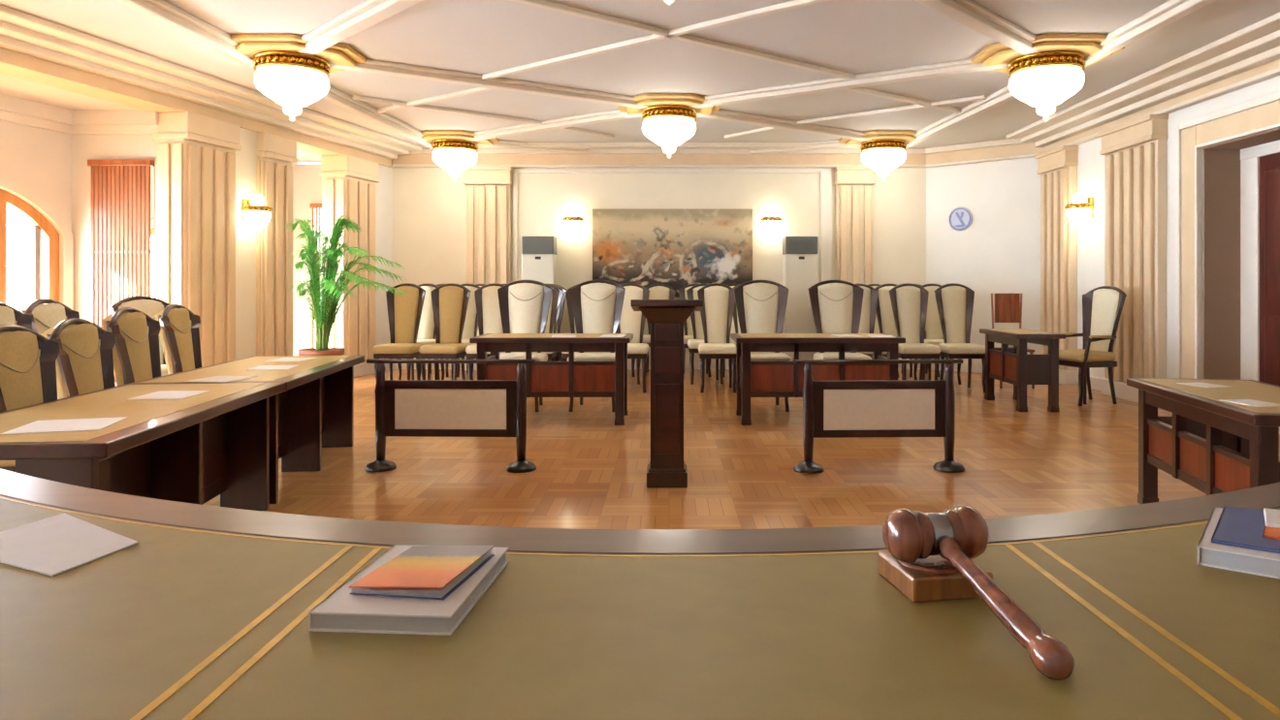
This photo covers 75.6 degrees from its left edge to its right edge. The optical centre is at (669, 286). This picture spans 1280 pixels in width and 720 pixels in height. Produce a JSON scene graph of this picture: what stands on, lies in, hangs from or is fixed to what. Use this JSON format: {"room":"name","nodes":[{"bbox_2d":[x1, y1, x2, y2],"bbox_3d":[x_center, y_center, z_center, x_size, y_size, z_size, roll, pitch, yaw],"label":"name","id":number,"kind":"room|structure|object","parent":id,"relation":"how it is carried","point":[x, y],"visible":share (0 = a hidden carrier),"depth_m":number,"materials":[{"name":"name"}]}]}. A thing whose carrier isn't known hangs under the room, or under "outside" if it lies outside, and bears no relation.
{"room":"courtroom","nodes":[
{"label":"courtroom","id":0,"kind":"room"},
{"bbox_2d":[0,120,153,302],"bbox_3d":[-6.698,-0.400,5.072,0.220,3.200,13.360,0,0,11],"label":"wall","id":1,"kind":"structure","parent":0,"point":[39,160],"depth_m":7.92,"materials":[{"name":"paint"}]},
{"bbox_2d":[0,175,73,310],"bbox_3d":[-6.204,-0.195,7.261,0.170,1.690,1.958,0,0,11],"label":"window","id":2,"kind":"structure","parent":1,"relation":"in","point":[44,238],"depth_m":7.94,"materials":[{"name":"brown wood"}]},
{"bbox_2d":[0,94,158,134],"bbox_3d":[-6.848,-1.630,3.465,0.893,0.220,10.126,0,0,16],"label":"trim","id":3,"kind":"structure","parent":1,"relation":"attached to","point":[14,110],"depth_m":8.12,"materials":[{"name":"white paint"}]},
{"bbox_2d":[0,73,320,163],"bbox_3d":[-6.170,-1.760,5.050,0.824,0.040,13.524,0,0,11],"label":"trim","id":4,"kind":"structure","parent":1,"relation":"attached to","point":[13,86],"depth_m":7.61,"materials":[{"name":"paint"}]},
{"bbox_2d":[71,134,155,321],"bbox_3d":[-5.521,-0.265,8.290,0.970,2.930,0.140,0,0,0],"label":"wall","id":5,"kind":"structure","parent":0,"point":[84,147],"depth_m":8.22,"materials":[{"name":"paint"}]},
{"bbox_2d":[87,160,154,382],"bbox_3d":[-5.445,-0.155,8.188,0.630,2.210,0.065,0,0,0],"label":"slat blind","id":6,"kind":"object","parent":5,"relation":"attached to","point":[120,189],"visible":0.73,"depth_m":8.17,"materials":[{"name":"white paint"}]},
{"bbox_2d":[151,111,241,367],"bbox_3d":[-4.854,-0.265,8.497,0.424,2.930,0.772,0,0,12],"label":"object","id":7,"kind":"structure","parent":5,"relation":"attached to","point":[195,156],"depth_m":8.31,"materials":[{"name":"beige paint"}]},
{"bbox_2d":[234,128,257,359],"bbox_3d":[-4.768,-0.265,9.052,0.250,2.930,0.413,0,0,11],"label":"wall pier","id":8,"kind":"object","parent":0,"point":[245,158],"visible":0.21,"depth_m":9.03,"materials":[{"name":"beige paint"}]},
{"bbox_2d":[241,193,272,229],"bbox_3d":[-4.498,-0.818,9.000,0.307,0.395,0.309,0,0,11],"label":"wall sconce","id":9,"kind":"object","parent":8,"relation":"attached to","point":[257,215],"visible":1,"depth_m":8.93,"materials":[{"name":"white glass"}]},
{"bbox_2d":[256,131,298,356],"bbox_3d":[-4.650,-0.265,9.514,0.423,2.930,0.604,0,0,12],"label":"trim","id":10,"kind":"structure","parent":8,"relation":"attached to","point":[276,155],"depth_m":9.42,"materials":[{"name":"beige paint"}]},
{"bbox_2d":[292,163,322,355],"bbox_3d":[-4.865,-0.265,11.620,1.050,2.930,0.140,0,0,0],"label":"wall","id":11,"kind":"structure","parent":0,"point":[307,181],"depth_m":11.55,"materials":[{"name":"paint"}]},
{"bbox_2d":[309,203,322,348],"bbox_3d":[-4.765,-0.105,11.518,0.490,2.110,0.065,0,0,0],"label":"slat blind","id":12,"kind":"object","parent":11,"relation":"attached to","point":[317,208],"visible":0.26,"depth_m":11.50,"materials":[{"name":"white paint"}]},
{"bbox_2d":[375,164,391,370],"bbox_3d":[-4.202,-0.265,11.832,0.270,2.930,0.612,0,0,11],"label":"wall","id":13,"kind":"structure","parent":0,"point":[383,189],"depth_m":11.77,"materials":[{"name":"paint"}]},
{"bbox_2d":[0,46,392,167],"bbox_3d":[-5.530,-1.865,5.250,0.353,0.270,13.838,0,0,11],"label":"trim","id":14,"kind":"structure","parent":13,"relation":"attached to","point":[13,63],"depth_m":7.60,"materials":[{"name":"beige paint"}]},
{"bbox_2d":[320,155,380,377],"bbox_3d":[-4.317,-0.265,11.179,0.424,2.930,0.777,0,0,12],"label":"trim","id":15,"kind":"structure","parent":13,"relation":"attached to","point":[349,181],"depth_m":10.96,"materials":[{"name":"beige paint"}]},
{"bbox_2d":[0,0,1279,148],"bbox_3d":[-1.700,-2.100,5.300,14.600,0.200,14.000,0,0,0],"label":"ceiling","id":16,"kind":"structure","parent":0,"point":[479,37],"depth_m":6.92,"materials":[{"name":"paint"}]},
{"bbox_2d":[352,0,986,138],"bbox_3d":[0.000,-1.980,5.747,6.841,0.040,10.343,0,0,0],"label":"trim","id":17,"kind":"structure","parent":16,"relation":"attached to","point":[656,33],"depth_m":7.26,"materials":[{"name":"paint"}]},
{"bbox_2d":[213,33,1124,147],"bbox_3d":[0.000,-1.962,7.550,7.518,0.075,7.898,0,0,0],"label":"trim","id":18,"kind":"structure","parent":16,"relation":"attached to","point":[249,45],"depth_m":6.92,"materials":[{"name":"paint"}]},
{"bbox_2d":[252,50,330,122],"bbox_3d":[-3.200,-1.663,7.000,0.605,0.525,0.603,0,0,0],"label":"chandelier","id":19,"kind":"object","parent":18,"relation":"hanging from","point":[294,80],"visible":1,"depth_m":6.80,"materials":[{"name":"white glass"}]},
{"bbox_2d":[431,138,478,181],"bbox_3d":[-2.860,-1.663,11.000,0.605,0.525,0.603,0,0,0],"label":"chandelier","id":20,"kind":"object","parent":18,"relation":"hanging from","point":[455,156],"visible":1,"depth_m":10.79,"materials":[{"name":"white glass"}]},
{"bbox_2d":[640,104,696,158],"bbox_3d":[0.000,-1.663,9.000,0.605,0.525,0.603,0,0,0],"label":"chandelier","id":21,"kind":"object","parent":18,"relation":"hanging from","point":[668,126],"visible":1,"depth_m":8.79,"materials":[{"name":"white glass"}]},
{"bbox_2d":[860,138,906,181],"bbox_3d":[2.860,-1.663,11.000,0.605,0.525,0.603,0,0,0],"label":"chandelier","id":22,"kind":"object","parent":18,"relation":"hanging from","point":[882,156],"visible":1,"depth_m":10.79,"materials":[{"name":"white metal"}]},
{"bbox_2d":[1007,50,1086,122],"bbox_3d":[3.200,-1.663,7.000,0.605,0.525,0.603,0,0,0],"label":"chandelier","id":23,"kind":"object","parent":18,"relation":"hanging from","point":[1042,80],"visible":1,"depth_m":6.80,"materials":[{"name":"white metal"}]},
{"bbox_2d":[298,0,1039,154],"bbox_3d":[0.000,-1.960,5.654,7.027,0.080,12.694,0,0,0],"label":"trim","id":24,"kind":"structure","parent":16,"relation":"attached to","point":[369,13],"depth_m":7.74,"materials":[{"name":"paint"}]},
{"bbox_2d":[391,167,926,369],"bbox_3d":[-0.320,-0.400,12.100,8.160,3.200,0.200,0,0,0],"label":"wall","id":25,"kind":"structure","parent":0,"point":[429,208],"depth_m":12.00,"materials":[{"name":"beige paint"}]},
{"bbox_2d":[462,166,512,370],"bbox_3d":[-2.620,-0.265,11.905,0.700,2.930,0.190,0,0,0],"label":"pilaster","id":26,"kind":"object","parent":25,"relation":"attached to","point":[488,189],"depth_m":11.85,"materials":[{"name":"beige paint"}]},
{"bbox_2d":[562,208,583,235],"bbox_3d":[-1.380,-0.938,11.850,0.309,0.395,0.307,0,0,0],"label":"wall sconce","id":27,"kind":"object","parent":25,"relation":"attached to","point":[572,224],"visible":1,"depth_m":11.76,"materials":[{"name":"white glass"}]},
{"bbox_2d":[592,209,752,297],"bbox_3d":[0.050,-0.490,11.965,2.320,1.280,0.060,0,0,0],"label":"painting","id":28,"kind":"object","parent":25,"relation":"attached to","point":[677,249],"visible":0.85,"depth_m":11.94,"materials":[{"name":"paint"}]},
{"bbox_2d":[512,169,831,282],"bbox_3d":[0.045,-0.255,11.980,4.630,2.910,0.040,0,0,0],"label":"trim","id":29,"kind":"structure","parent":25,"relation":"attached to","point":[825,175],"depth_m":11.97,"materials":[{"name":"white paint"}]},
{"bbox_2d":[760,208,781,235],"bbox_3d":[1.470,-0.938,11.850,0.309,0.395,0.307,0,0,0],"label":"wall sconce","id":30,"kind":"object","parent":25,"relation":"attached to","point":[771,224],"visible":1,"depth_m":11.76,"materials":[{"name":"white glass"}]},
{"bbox_2d":[833,166,875,285],"bbox_3d":[2.690,-0.265,11.905,0.580,2.930,0.190,0,0,0],"label":"trim","id":31,"kind":"structure","parent":25,"relation":"attached to","point":[854,185],"depth_m":11.85,"materials":[{"name":"beige paint"}]},
{"bbox_2d":[202,369,1279,529],"bbox_3d":[-1.700,1.300,5.300,14.600,0.200,14.000,0,0,0],"label":"floor","id":32,"kind":"structure","parent":0,"point":[591,472],"depth_m":5.36,"materials":[{"name":"brown wood"}]},
{"bbox_2d":[0,302,58,399],"bbox_3d":[-3.649,0.641,4.745,0.579,1.125,0.507,0,0,-7],"label":"upholstered chair","id":33,"kind":"object","parent":32,"relation":"on","point":[9,315],"visible":0.18,"depth_m":4.87,"materials":[{"name":"beige fabric"}]},
{"bbox_2d":[0,324,59,472],"bbox_3d":[-2.723,0.686,3.706,0.566,1.035,0.507,0,0,-7],"label":"upholstered chair","id":34,"kind":"object","parent":32,"relation":"on","point":[28,358],"visible":0.42,"depth_m":3.70,"materials":[{"name":"fabric"}]},
{"bbox_2d":[18,298,117,397],"bbox_3d":[-3.919,0.641,5.525,0.579,1.125,0.507,0,0,-7],"label":"upholstered chair","id":35,"kind":"object","parent":32,"relation":"on","point":[44,317],"visible":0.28,"depth_m":5.43,"materials":[{"name":"beige fabric"}]},
{"bbox_2d":[40,318,115,399],"bbox_3d":[-2.953,0.686,4.446,0.566,1.035,0.507,0,0,-7],"label":"upholstered chair","id":36,"kind":"object","parent":32,"relation":"on","point":[84,361],"visible":0.42,"depth_m":4.37,"materials":[{"name":"beige fabric"}]},
{"bbox_2d":[101,307,160,385],"bbox_3d":[-3.153,0.665,5.186,0.566,1.077,0.507,0,0,-7],"label":"upholstered chair","id":37,"kind":"object","parent":32,"relation":"on","point":[136,352],"visible":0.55,"depth_m":5.10,"materials":[{"name":"beige fabric"}]},
{"bbox_2d":[109,295,174,382],"bbox_3d":[-4.294,0.641,6.900,0.579,1.125,0.507,0,0,30],"label":"upholstered chair","id":38,"kind":"object","parent":32,"relation":"on","point":[149,305],"visible":0.23,"depth_m":7.01,"materials":[{"name":"beige fabric"}]},
{"bbox_2d":[0,382,286,511],"bbox_3d":[-2.388,0.859,3.572,0.820,0.682,1.778,0,0,-7],"label":"table","id":39,"kind":"object","parent":32,"relation":"on","point":[198,449],"visible":0.66,"depth_m":3.58,"materials":[{"name":"brown wood"}]},
{"bbox_2d":[0,416,127,435],"bbox_3d":[-2.245,0.517,3.076,0.300,0.003,0.300,0,0,-17],"label":"paper sheet","id":40,"kind":"object","parent":39,"relation":"on","point":[75,425],"visible":1,"depth_m":3.05,"materials":[{"name":"white paper"}]},
{"bbox_2d":[126,390,210,400],"bbox_3d":[-2.383,0.517,3.935,0.240,0.003,0.300,0,0,-6],"label":"paper sheet","id":41,"kind":"object","parent":39,"relation":"on","point":[168,395],"visible":1,"depth_m":3.93,"materials":[{"name":"white paper"}]},
{"bbox_2d":[154,304,201,375],"bbox_3d":[-3.453,0.665,6.176,0.566,1.077,0.507,0,0,-7],"label":"upholstered chair","id":42,"kind":"object","parent":32,"relation":"on","point":[179,333],"visible":0.53,"depth_m":6.08,"materials":[{"name":"beige fabric"}]},
{"bbox_2d":[126,355,364,504],"bbox_3d":[-2.611,0.859,5.338,0.820,0.682,1.778,0,0,-7],"label":"table","id":43,"kind":"object","parent":32,"relation":"on","point":[315,410],"visible":0.69,"depth_m":5.35,"materials":[{"name":"brown wood"}]},
{"bbox_2d":[184,376,257,383],"bbox_3d":[-2.511,0.517,4.625,0.240,0.003,0.300,0,0,6],"label":"paper sheet","id":44,"kind":"object","parent":43,"relation":"on","point":[215,379],"visible":1,"depth_m":4.59,"materials":[{"name":"white paper"}]},
{"bbox_2d":[284,214,406,355],"bbox_3d":[-3.378,0.230,8.427,1.254,1.940,1.152,0,0,0],"label":"potted palm","id":45,"kind":"object","parent":32,"relation":"on","point":[324,305],"visible":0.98,"depth_m":8.37,"materials":[{"name":"plant"}]},
{"bbox_2d":[298,348,344,355],"bbox_3d":[-3.560,0.920,8.450,0.430,0.560,0.430,0,0,0],"label":"pot","id":46,"kind":"object","parent":45,"relation":"attached to","point":[311,351],"depth_m":8.31,"materials":[{"name":"ceramic"}]},
{"bbox_2d":[372,283,425,392],"bbox_3d":[-3.130,0.581,9.598,0.465,1.245,0.597,0,0,0],"label":"upholstered chair","id":47,"kind":"object","parent":32,"relation":"on","point":[404,313],"visible":0.83,"depth_m":9.74,"materials":[{"name":"fabric"}]},
{"bbox_2d":[397,284,440,380],"bbox_3d":[-3.129,0.581,10.399,0.465,1.245,0.597,0,0,1],"label":"upholstered chair","id":48,"kind":"object","parent":32,"relation":"on","point":[426,336],"visible":0.27,"depth_m":10.54,"materials":[{"name":"beige fabric"}]},
{"bbox_2d":[419,283,470,380],"bbox_3d":[-2.599,0.581,9.598,0.465,1.245,0.597,0,0,1],"label":"upholstered chair","id":49,"kind":"object","parent":32,"relation":"on","point":[450,302],"visible":0.91,"depth_m":9.74,"materials":[{"name":"beige fabric"}]},
{"bbox_2d":[364,358,536,473],"bbox_3d":[-1.435,0.838,5.420,1.130,0.723,0.200,0,0,1],"label":"barrier","id":50,"kind":"object","parent":32,"relation":"on","point":[403,408],"visible":1,"depth_m":5.41,"materials":[{"name":"brown wood"}]},
{"bbox_2d":[440,284,479,380],"bbox_3d":[-2.608,0.581,10.399,0.465,1.245,0.597,0,0,0],"label":"upholstered chair","id":51,"kind":"object","parent":32,"relation":"on","point":[470,328],"visible":0.23,"depth_m":10.54,"materials":[{"name":"beige fabric"}]},
{"bbox_2d":[465,283,505,380],"bbox_3d":[-2.080,0.581,9.598,0.465,1.245,0.597,0,0,0],"label":"upholstered chair","id":52,"kind":"object","parent":32,"relation":"on","point":[488,311],"visible":0.41,"depth_m":9.76,"materials":[{"name":"beige fabric"}]},
{"bbox_2d":[497,280,552,412],"bbox_3d":[-1.469,0.566,8.181,0.559,1.275,0.601,0,0,2],"label":"upholstered chair","id":53,"kind":"object","parent":32,"relation":"on","point":[524,304],"visible":0.65,"depth_m":8.35,"materials":[{"name":"beige fabric"}]},
{"bbox_2d":[521,236,556,285],"bbox_3d":[-1.840,0.245,11.713,0.450,1.910,0.335,0,0,0],"label":"air conditioner","id":54,"kind":"object","parent":32,"relation":"on","point":[539,253],"visible":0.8,"depth_m":11.56,"materials":[{"name":"plastic"}]},
{"bbox_2d":[521,236,556,255],"bbox_3d":[-1.840,-0.585,11.713,0.450,0.250,0.335,0,0,0],"label":"grille","id":55,"kind":"object","parent":54,"relation":"attached to","point":[530,245],"depth_m":11.56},
{"bbox_2d":[541,284,559,361],"bbox_3d":[-1.539,0.581,9.598,0.465,1.245,0.597,0,0,1],"label":"upholstered chair","id":56,"kind":"object","parent":32,"relation":"on","point":[555,296],"visible":0.16,"depth_m":9.76,"materials":[{"name":"brown wood"}]},
{"bbox_2d":[469,333,633,425],"bbox_3d":[-1.030,0.819,7.450,1.380,0.762,0.700,0,0,0],"label":"table","id":57,"kind":"object","parent":32,"relation":"on","point":[570,378],"visible":0.72,"depth_m":7.16,"materials":[{"name":"brown wood"}]},
{"bbox_2d":[548,284,563,361],"bbox_3d":[-1.594,0.581,10.398,0.465,1.245,0.597,0,0,1],"label":"upholstered chair","id":58,"kind":"object","parent":32,"relation":"on","point":[560,294],"visible":0.12,"depth_m":10.56,"materials":[{"name":"brown wood"}]},
{"bbox_2d":[552,284,566,361],"bbox_3d":[-1.649,0.581,11.198,0.465,1.245,0.597,0,0,1],"label":"upholstered chair","id":59,"kind":"object","parent":32,"relation":"on","point":[560,287],"visible":0.09,"depth_m":11.35,"materials":[{"name":"brown wood"}]},
{"bbox_2d":[561,285,578,361],"bbox_3d":[-1.000,0.581,9.598,0.465,1.245,0.597,0,0,0],"label":"upholstered chair","id":60,"kind":"object","parent":32,"relation":"on","point":[564,355],"visible":0.06,"depth_m":9.76,"materials":[{"name":"brown wood"}]},
{"bbox_2d":[566,280,625,412],"bbox_3d":[-0.729,0.566,8.181,0.559,1.275,0.601,0,0,2],"label":"upholstered chair","id":61,"kind":"object","parent":32,"relation":"on","point":[597,304],"visible":0.62,"depth_m":8.35,"materials":[{"name":"beige fabric"}]},
{"bbox_2d":[617,283,649,392],"bbox_3d":[-0.460,0.581,9.598,0.465,1.245,0.597,0,0,0],"label":"upholstered chair","id":62,"kind":"object","parent":32,"relation":"on","point":[631,322],"visible":0.48,"depth_m":9.75,"materials":[{"name":"beige fabric"}]},
{"bbox_2d":[0,468,1279,719],"bbox_3d":[0.000,0.780,1.280,4.200,0.841,1.960,0,0,0],"label":"bench","id":63,"kind":"object","parent":32,"relation":"on","point":[206,617],"visible":0.78,"depth_m":0.86,"materials":[{"name":"leather"}]},
{"bbox_2d":[0,513,138,576],"bbox_3d":[-0.859,0.358,1.161,0.292,0.002,0.167,0,0,26],"label":"paper sheet","id":64,"kind":"object","parent":63,"relation":"on","point":[53,546],"visible":1,"depth_m":1.14,"materials":[{"name":"white paper"}]},
{"bbox_2d":[308,544,508,636],"bbox_3d":[-0.293,0.350,0.968,0.152,0.020,0.225,0,0,4],"label":"book","id":65,"kind":"object","parent":63,"relation":"on","point":[341,611],"visible":0.66,"depth_m":0.88,"materials":[{"name":"paper"}]},
{"bbox_2d":[348,545,494,600],"bbox_3d":[-0.287,0.332,0.976,0.110,0.016,0.154,0,0,9],"label":"booklet","id":66,"kind":"object","parent":65,"relation":"on","point":[420,572],"visible":1,"depth_m":0.95,"materials":[{"name":"paper"}]},
{"bbox_2d":[878,550,992,603],"bbox_3d":[0.318,0.343,0.992,0.100,0.034,0.100,0,0,-9],"label":"block","id":67,"kind":"object","parent":63,"relation":"on","point":[931,579],"visible":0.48,"depth_m":0.95,"materials":[{"name":"brown wood"}]},
{"bbox_2d":[882,506,1074,680],"bbox_3d":[0.318,0.313,0.884,0.122,0.098,0.278,0,0,0],"label":"gavel","id":68,"kind":"object","parent":63,"relation":"on","point":[959,535],"visible":1,"depth_m":0.95,"materials":[{"name":"brown wood"}]},
{"bbox_2d":[1197,507,1279,578],"bbox_3d":[0.825,0.348,1.110,0.170,0.024,0.240,0,0,38],"label":"book","id":69,"kind":"object","parent":63,"relation":"on","point":[1210,555],"visible":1,"depth_m":1.05,"materials":[{"name":"paper"}]},
{"bbox_2d":[1211,506,1279,553],"bbox_3d":[0.835,0.334,1.118,0.150,0.005,0.210,0,0,38],"label":"booklet","id":70,"kind":"object","parent":69,"relation":"on","point":[1240,528],"visible":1,"depth_m":1.11,"materials":[{"name":"blue paper"}]},
{"bbox_2d":[1262,523,1279,540],"bbox_3d":[0.868,0.330,1.115,0.100,0.003,0.140,0,0,38],"label":"leaflet","id":71,"kind":"object","parent":70,"relation":"on","point":[1268,532],"visible":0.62,"depth_m":1.10,"materials":[{"name":"orange paper"}]},
{"bbox_2d":[1263,508,1279,528],"bbox_3d":[0.890,0.325,1.130,0.120,0.006,0.090,0,0,34],"label":"sheet","id":72,"kind":"object","parent":71,"relation":"on","point":[1271,517],"visible":1,"depth_m":1.15,"materials":[{"name":"paper"}]},
{"bbox_2d":[642,284,675,376],"bbox_3d":[-0.140,0.581,11.399,0.465,1.245,0.597,0,0,0],"label":"upholstered chair","id":73,"kind":"object","parent":32,"relation":"on","point":[656,291],"visible":0.38,"depth_m":11.59,"materials":[{"name":"beige fabric"}]},
{"bbox_2d":[630,299,703,487],"bbox_3d":[-0.012,0.638,5.055,0.430,1.124,0.390,0,0,0],"label":"lectern","id":74,"kind":"object","parent":32,"relation":"on","point":[666,468],"visible":1,"depth_m":4.92,"materials":[{"name":"brown wood"}]},
{"bbox_2d":[678,284,711,377],"bbox_3d":[0.361,0.581,11.198,0.465,1.245,0.597,0,0,1],"label":"upholstered chair","id":75,"kind":"object","parent":32,"relation":"on","point":[688,334],"visible":0.25,"depth_m":11.34,"materials":[{"name":"beige fabric"}]},
{"bbox_2d":[686,284,723,384],"bbox_3d":[0.459,0.581,10.398,0.465,1.245,0.597,0,0,-1],"label":"upholstered chair","id":76,"kind":"object","parent":32,"relation":"on","point":[695,317],"visible":0.51,"depth_m":10.53,"materials":[{"name":"beige fabric"}]},
{"bbox_2d":[697,283,735,392],"bbox_3d":[0.561,0.581,9.598,0.465,1.245,0.597,0,0,1],"label":"upholstered chair","id":77,"kind":"object","parent":32,"relation":"on","point":[719,300],"visible":0.93,"depth_m":9.74,"materials":[{"name":"beige fabric"}]},
{"bbox_2d":[733,280,791,412],"bbox_3d":[0.931,0.566,8.181,0.559,1.275,0.601,0,0,1],"label":"upholstered chair","id":78,"kind":"object","parent":32,"relation":"on","point":[760,304],"visible":0.6,"depth_m":8.35,"materials":[{"name":"beige fabric"}]},
{"bbox_2d":[782,236,817,361],"bbox_3d":[1.860,0.245,11.713,0.450,1.910,0.335,0,0,0],"label":"air conditioner","id":79,"kind":"object","parent":32,"relation":"on","point":[799,253],"visible":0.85,"depth_m":11.56,"materials":[{"name":"plastic"}]},
{"bbox_2d":[782,236,817,255],"bbox_3d":[1.860,-0.585,11.713,0.450,0.250,0.335,0,0,0],"label":"grille","id":80,"kind":"object","parent":79,"relation":"attached to","point":[791,245],"depth_m":11.56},
{"bbox_2d":[730,333,905,425],"bbox_3d":[1.310,0.819,7.450,1.460,0.762,0.700,0,0,0],"label":"table","id":81,"kind":"object","parent":32,"relation":"on","point":[753,379],"visible":0.66,"depth_m":7.16,"materials":[{"name":"brown wood"}]},
{"bbox_2d":[807,280,871,359],"bbox_3d":[1.699,0.566,8.181,0.559,1.275,0.601,0,0,-1],"label":"upholstered chair","id":82,"kind":"object","parent":32,"relation":"on","point":[836,305],"visible":0.64,"depth_m":8.36,"materials":[{"name":"beige fabric"}]},
{"bbox_2d":[855,283,887,359],"bbox_3d":[2.251,0.581,9.598,0.465,1.245,0.597,0,0,1],"label":"upholstered chair","id":83,"kind":"object","parent":32,"relation":"on","point":[870,295],"visible":0.23,"depth_m":9.77,"materials":[{"name":"brown wood"}]},
{"bbox_2d":[793,359,964,474],"bbox_3d":[1.375,0.838,5.400,1.130,0.723,0.200,0,0,-2],"label":"barrier","id":84,"kind":"object","parent":32,"relation":"on","point":[907,408],"visible":1,"depth_m":5.39,"materials":[{"name":"brown wood"}]},
{"bbox_2d":[874,284,918,380],"bbox_3d":[2.849,0.581,10.398,0.465,1.245,0.597,0,0,-1],"label":"upholstered chair","id":85,"kind":"object","parent":32,"relation":"on","point":[884,313],"visible":0.27,"depth_m":10.56,"materials":[{"name":"beige fabric"}]},
{"bbox_2d":[889,283,940,381],"bbox_3d":[2.850,0.581,9.598,0.465,1.245,0.597,0,0,0],"label":"upholstered chair","id":86,"kind":"object","parent":32,"relation":"on","point":[909,302],"visible":0.83,"depth_m":9.75,"materials":[{"name":"beige fabric"}]},
{"bbox_2d":[919,284,961,384],"bbox_3d":[3.391,0.581,10.398,0.465,1.245,0.597,0,0,1],"label":"upholstered chair","id":87,"kind":"object","parent":32,"relation":"on","point":[933,335],"visible":0.28,"depth_m":10.54,"materials":[{"name":"beige fabric"}]},
{"bbox_2d":[934,283,985,393],"bbox_3d":[3.391,0.581,9.598,0.465,1.245,0.597,0,0,1],"label":"upholstered chair","id":88,"kind":"object","parent":32,"relation":"on","point":[954,302],"visible":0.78,"depth_m":9.75,"materials":[{"name":"beige fabric"}]},
{"bbox_2d":[991,293,1034,388],"bbox_3d":[4.121,0.640,9.911,0.400,1.121,0.430,0,0,6],"label":"wooden chair","id":89,"kind":"object","parent":32,"relation":"on","point":[1008,307],"visible":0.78,"depth_m":10.09,"materials":[{"name":"brown wood"}]},
{"bbox_2d":[979,328,1065,412],"bbox_3d":[3.550,0.824,8.340,0.460,0.752,1.020,0,0,1],"label":"side table","id":90,"kind":"object","parent":32,"relation":"on","point":[1013,366],"visible":1,"depth_m":7.91,"materials":[{"name":"brown wood"}]},
{"bbox_2d":[1055,286,1126,406],"bbox_3d":[4.345,0.596,8.561,0.592,1.215,0.566,0,0,-14],"label":"armchair","id":91,"kind":"object","parent":32,"relation":"on","point":[1102,306],"visible":0.81,"depth_m":8.48,"materials":[{"name":"fabric"}]},
{"bbox_2d":[1126,378,1279,504],"bbox_3d":[2.765,0.854,3.903,0.640,0.692,1.382,0,0,10],"label":"table","id":92,"kind":"object","parent":32,"relation":"on","point":[1212,445],"visible":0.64,"depth_m":3.94,"materials":[{"name":"brown wood"}]},
{"bbox_2d":[1218,399,1279,407],"bbox_3d":[2.550,0.507,3.600,0.150,0.003,0.200,0,0,-9],"label":"paper sheet","id":93,"kind":"object","parent":92,"relation":"on","point":[1251,402],"visible":1,"depth_m":3.60,"materials":[{"name":"white paper"}]},
{"bbox_2d":[926,157,1042,363],"bbox_3d":[4.459,-0.400,11.542,1.703,3.200,0.282,0,0,40],"label":"wall","id":94,"kind":"structure","parent":0,"point":[999,252],"depth_m":11.41,"materials":[{"name":"paint"}]},
{"bbox_2d":[0,0,1279,159],"bbox_3d":[-0.884,-1.920,5.151,11.628,0.160,13.493,0,0,0],"label":"trim","id":95,"kind":"structure","parent":94,"relation":"attached to","point":[1258,44],"depth_m":7.61,"materials":[{"name":"paint"}]},
{"bbox_2d":[393,359,1279,434],"bbox_3d":[3.355,1.130,7.151,6.895,0.140,16.225,0,0,-34],"label":"baseboard","id":96,"kind":"structure","parent":94,"relation":"attached to","point":[976,368],"depth_m":11.98,"materials":[{"name":"white paint"}]},
{"bbox_2d":[948,207,972,230],"bbox_3d":[4.112,-0.960,11.645,0.340,0.340,0.026,0,0,41],"label":"clock","id":97,"kind":"object","parent":94,"relation":"attached to","point":[959,218],"depth_m":11.64,"materials":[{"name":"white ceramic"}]},
{"bbox_2d":[1077,75,1279,380],"bbox_3d":[5.300,-0.400,4.750,0.600,3.200,12.500,0,0,0],"label":"wall","id":98,"kind":"structure","parent":0,"point":[1222,161],"depth_m":7.71,"materials":[{"name":"beige paint"}]},
{"bbox_2d":[392,58,1279,167],"bbox_3d":[0.500,-1.885,5.250,9.000,0.230,13.500,0,0,0],"label":"trim","id":99,"kind":"structure","parent":98,"relation":"attached to","point":[1021,148],"depth_m":11.93,"materials":[{"name":"beige paint"}]},
{"bbox_2d":[1034,145,1078,384],"bbox_3d":[4.905,-0.265,10.450,0.190,2.930,0.780,0,0,0],"label":"trim","id":100,"kind":"structure","parent":98,"relation":"attached to","point":[1058,167],"depth_m":10.23,"materials":[{"name":"beige paint"}]},
{"bbox_2d":[1064,192,1093,225],"bbox_3d":[4.850,-0.917,9.750,0.307,0.395,0.309,0,0,0],"label":"wall sconce","id":101,"kind":"object","parent":98,"relation":"attached to","point":[1078,212],"visible":1,"depth_m":9.68,"materials":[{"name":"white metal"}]},
{"bbox_2d":[1097,114,1168,403],"bbox_3d":[4.905,-0.265,8.750,0.190,2.930,1.010,0,0,0],"label":"trim","id":102,"kind":"structure","parent":98,"relation":"attached to","point":[1135,150],"depth_m":8.51,"materials":[{"name":"beige paint"}]},
{"bbox_2d":[1174,90,1279,379],"bbox_3d":[4.978,-0.160,6.935,0.045,2.720,2.090,0,0,0],"label":"trim","id":103,"kind":"structure","parent":98,"relation":"attached to","point":[1266,114],"depth_m":7.82,"materials":[{"name":"beige paint"}]},
{"bbox_2d":[1240,139,1279,385],"bbox_3d":[5.345,-0.043,6.935,0.131,2.486,1.544,0,0,0],"label":"door","id":104,"kind":"structure","parent":98,"relation":"in","point":[1260,165],"depth_m":7.48,"materials":[{"name":"brown wood"}]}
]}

